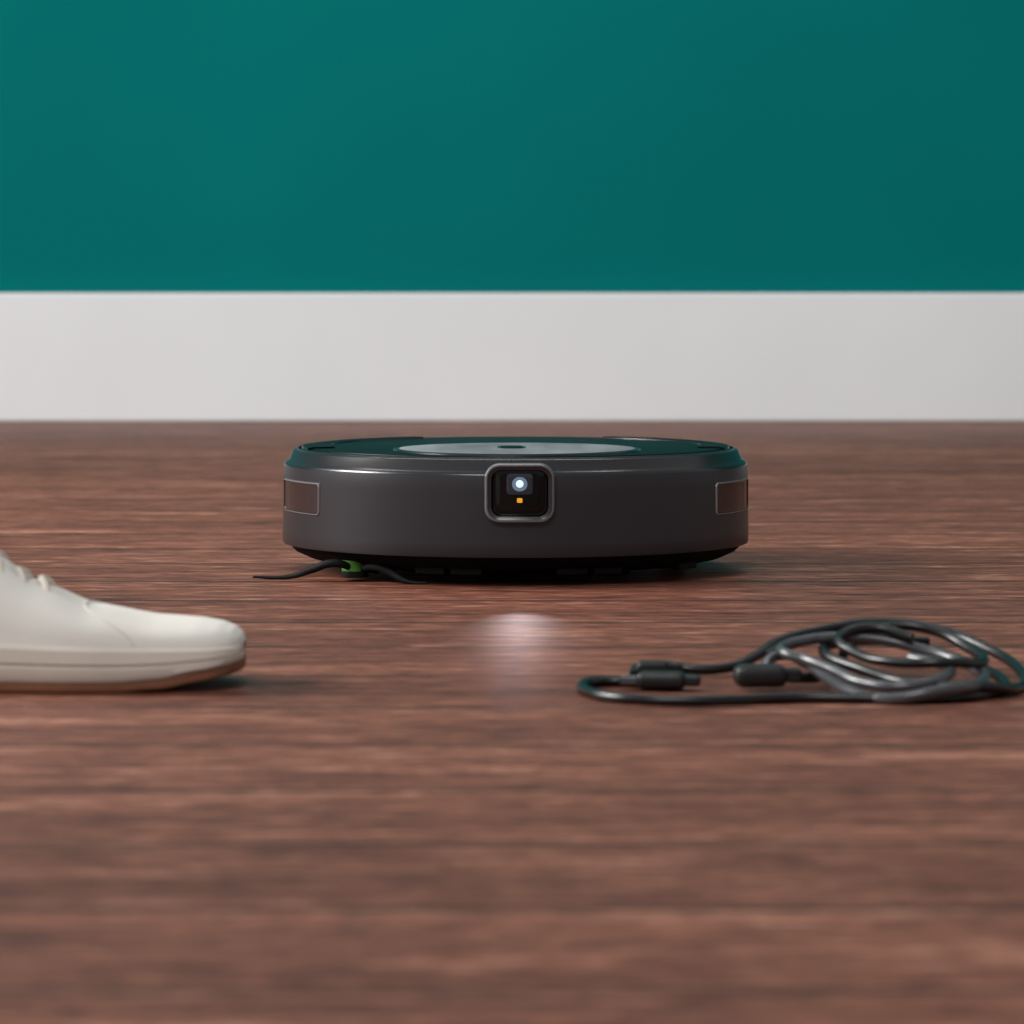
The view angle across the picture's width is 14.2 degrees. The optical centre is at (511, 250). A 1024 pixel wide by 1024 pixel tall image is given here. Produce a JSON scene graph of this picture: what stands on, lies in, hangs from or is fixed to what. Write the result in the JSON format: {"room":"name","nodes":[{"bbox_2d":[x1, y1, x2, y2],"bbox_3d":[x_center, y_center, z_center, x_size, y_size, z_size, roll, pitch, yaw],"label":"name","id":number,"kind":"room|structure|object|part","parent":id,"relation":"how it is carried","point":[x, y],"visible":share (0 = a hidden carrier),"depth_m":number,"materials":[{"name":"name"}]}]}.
{"room":"living room","nodes":[
{"label":"living room","id":0,"kind":"room"},
{"bbox_2d":[0,422,1023,1023],"bbox_3d":[0.000,0.252,2.600,9.000,0.040,6.400,0,0,0],"label":"floor","id":1,"kind":"structure","parent":0,"point":[405,803],"depth_m":1.84,"materials":[{"name":"brown wood"}]},
{"bbox_2d":[0,550,245,692],"bbox_3d":[-0.285,0.179,2.205,0.285,0.106,0.104,0,0,0],"label":"sneaker","id":2,"kind":"object","parent":1,"relation":"on","point":[54,639],"visible":1,"depth_m":2.16,"materials":[{"name":"white leather"}]},
{"bbox_2d":[253,559,350,578],"bbox_3d":[-0.146,0.224,2.896,0.077,0.016,0.019,0,0,9],"label":"brush","id":3,"kind":"object","parent":1,"relation":"on","point":[319,566],"visible":1,"depth_m":2.89,"materials":[{"name":"black plastic"}]},
{"bbox_2d":[292,546,738,573],"bbox_3d":[0.003,0.218,3.000,0.333,0.016,0.333,0,0,-1],"label":"underside","id":4,"kind":"object","parent":1,"relation":"on","point":[642,562],"visible":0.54,"depth_m":2.86,"materials":[{"name":"black plastic"}]},
{"bbox_2d":[342,560,362,571],"bbox_3d":[-0.111,0.221,2.898,0.018,0.008,0.018,0,0,-1],"label":"brush","id":5,"kind":"object","parent":4,"relation":"attached to","point":[355,566],"visible":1,"depth_m":2.89,"materials":[{"name":"green plastic"}]},
{"bbox_2d":[341,570,367,577],"bbox_3d":[-0.111,0.227,2.898,0.019,0.005,0.019,0,0,-1],"label":"cap","id":6,"kind":"object","parent":5,"relation":"attached to","point":[345,574],"depth_m":2.89,"materials":[{"name":"black plastic"}]},
{"bbox_2d":[360,564,426,584],"bbox_3d":[-0.087,0.225,2.877,0.063,0.014,0.011,0,0,38],"label":"brush","id":7,"kind":"object","parent":5,"relation":"attached to","point":[384,569],"visible":1,"depth_m":2.87,"materials":[{"name":"black plastic"}]},
{"bbox_2d":[415,567,447,573],"bbox_3d":[-0.056,0.222,2.863,0.022,0.006,0.008,0,0,23],"label":"sensor","id":8,"kind":"object","parent":4,"relation":"attached to","point":[418,570],"visible":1,"depth_m":2.86,"materials":[{"name":"black plastic"}]},
{"bbox_2d":[451,568,483,574],"bbox_3d":[-0.031,0.222,2.855,0.022,0.006,0.008,0,0,13],"label":"sensor","id":9,"kind":"object","parent":4,"relation":"attached to","point":[454,571],"visible":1,"depth_m":2.85,"materials":[{"name":"black plastic"}]},
{"bbox_2d":[283,447,747,557],"bbox_3d":[0.004,0.177,2.926,0.339,0.068,0.190,0,0,-1],"label":"bumper cover","id":10,"kind":"object","parent":4,"relation":"on","point":[394,506],"visible":0.99,"depth_m":2.85,"materials":[{"name":"black plastic"}]},
{"bbox_2d":[284,478,319,515],"bbox_3d":[-0.151,0.175,2.936,0.008,0.023,0.074,0,0,-23],"label":"window","id":11,"kind":"structure","parent":10,"relation":"attached to","point":[304,496],"depth_m":2.92,"materials":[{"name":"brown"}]},
{"bbox_2d":[485,462,554,522],"bbox_3d":[0.005,0.167,2.834,0.048,0.042,0.016,0,0,-1],"label":"frame","id":12,"kind":"object","parent":10,"relation":"attached to","point":[492,514],"visible":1,"depth_m":2.83,"materials":[{"name":"black plastic"}]},
{"bbox_2d":[494,471,544,512],"bbox_3d":[0.005,0.165,2.829,0.035,0.032,0.003,0,0,0],"label":"window","id":13,"kind":"structure","parent":12,"relation":"in","point":[504,502],"depth_m":2.83,"materials":[{"name":"black glass"}]},
{"bbox_2d":[507,474,532,494],"bbox_3d":[0.005,0.160,2.828,0.018,0.015,0.002,0,0,-3],"label":"camera recess","id":14,"kind":"object","parent":13,"relation":"in","point":[510,477],"depth_m":2.83,"materials":[{"name":"black plastic"}]},
{"bbox_2d":[512,477,526,490],"bbox_3d":[0.005,0.160,2.828,0.011,0.011,0.002,0,0,-1],"label":"reflector","id":15,"kind":"object","parent":14,"relation":"in","point":[515,480],"depth_m":2.83,"materials":[{"name":"silver metal"}]},
{"bbox_2d":[516,480,523,487],"bbox_3d":[0.005,0.160,2.827,0.006,0.006,0.002,0,0,0],"label":"lens","id":16,"kind":"object","parent":15,"relation":"in","point":[519,483],"depth_m":2.83,"materials":[{"name":"white glass"}]},
{"bbox_2d":[715,478,747,514],"bbox_3d":[0.158,0.175,2.941,0.008,0.023,0.074,0,0,21],"label":"window","id":17,"kind":"structure","parent":10,"relation":"attached to","point":[729,494],"depth_m":2.93,"materials":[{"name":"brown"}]},
{"bbox_2d":[554,568,586,574],"bbox_3d":[0.041,0.222,2.856,0.022,0.006,0.008,0,0,-15],"label":"sensor","id":18,"kind":"object","parent":4,"relation":"attached to","point":[581,571],"visible":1,"depth_m":2.85,"materials":[{"name":"black plastic"}]},
{"bbox_2d":[590,567,621,573],"bbox_3d":[0.065,0.222,2.865,0.022,0.006,0.008,0,0,-25],"label":"sensor","id":19,"kind":"object","parent":4,"relation":"attached to","point":[614,570],"visible":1,"depth_m":2.86,"materials":[{"name":"black plastic"}]},
{"bbox_2d":[671,562,696,569],"bbox_3d":[0.121,0.222,2.910,0.008,0.006,0.022,0,0,37],"label":"sensor","id":20,"kind":"object","parent":4,"relation":"attached to","point":[679,566],"visible":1,"depth_m":2.90,"materials":[{"name":"black plastic"}]},
{"bbox_3d":[0.001,0.179,3.094,0.331,0.069,0.145,0,0,-1],"label":"shell","id":21,"kind":"object","parent":4,"relation":"attached to","visible":0},
{"bbox_2d":[300,437,730,457],"bbox_3d":[0.003,0.147,3.000,0.316,0.012,0.316,0,0,-1],"label":"top plate","id":22,"kind":"object","parent":21,"relation":"attached to","point":[375,447],"visible":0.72,"depth_m":3.00,"materials":[{"name":"black plastic"}]},
{"bbox_2d":[302,436,423,449],"bbox_3d":[-0.120,0.142,3.048,0.049,0.003,0.190,0,0,22],"label":"mop arm","id":23,"kind":"object","parent":22,"relation":"attached to","point":[323,444],"visible":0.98,"depth_m":3.05,"materials":[{"name":"black"}]},
{"bbox_2d":[296,445,734,458],"bbox_3d":[0.003,0.144,3.000,0.320,0.002,0.320,0,0,-1],"label":"trim","id":24,"kind":"structure","parent":22,"relation":"attached to","point":[298,447],"depth_m":2.86,"materials":[{"name":"black plastic"}]},
{"bbox_2d":[393,443,640,455],"bbox_3d":[0.004,0.142,2.938,0.178,0.003,0.178,0,0,-1],"label":"disc","id":25,"kind":"object","parent":22,"relation":"on","point":[465,449],"depth_m":2.91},
{"bbox_2d":[500,445,522,447],"bbox_3d":[0.000,0.140,2.940,0.016,0.001,0.034,0,0,-1],"label":"button","id":26,"kind":"object","parent":25,"relation":"in","point":[504,446],"depth_m":2.94,"materials":[{"name":"black plastic"}]},
{"bbox_2d":[602,436,728,449],"bbox_3d":[0.123,0.142,3.052,0.049,0.003,0.190,0,0,-23],"label":"mop arm","id":27,"kind":"object","parent":22,"relation":"attached to","point":[704,444],"visible":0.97,"depth_m":3.06,"materials":[{"name":"black"}]},
{"bbox_2d":[576,618,1023,706],"bbox_3d":[0.155,0.217,2.196,0.244,0.031,0.205,0,0,0],"label":"charging cable","id":28,"kind":"object","parent":1,"relation":"on","point":[845,635],"visible":1,"depth_m":2.17,"materials":[{"name":"black plastic"}]},
{"bbox_3d":[0.191,0.217,2.174,0.062,0.021,0.117,0,0,-31],"label":"cord grey","id":29,"kind":"part","parent":28,"relation":"part of","materials":[{"name":"grey"}]},
{"bbox_3d":[0.191,0.219,2.162,0.118,0.026,0.133,0,0,0],"label":"cord grey","id":30,"kind":"part","parent":28,"relation":"part of","materials":[{"name":"grey"}]},
{"bbox_2d":[0,0,1023,292],"bbox_3d":[0.000,-1.118,5.660,9.000,2.700,0.120,0,0,0],"label":"wall","id":31,"kind":"structure","parent":0,"point":[147,146],"depth_m":5.60,"materials":[{"name":"teal paint"}]},
{"bbox_2d":[0,293,1023,421],"bbox_3d":[0.000,0.144,5.590,9.000,0.175,0.020,0,0,0],"label":"baseboard","id":32,"kind":"structure","parent":31,"relation":"attached to","point":[65,357],"depth_m":5.58,"materials":[{"name":"white paint"}]}
]}

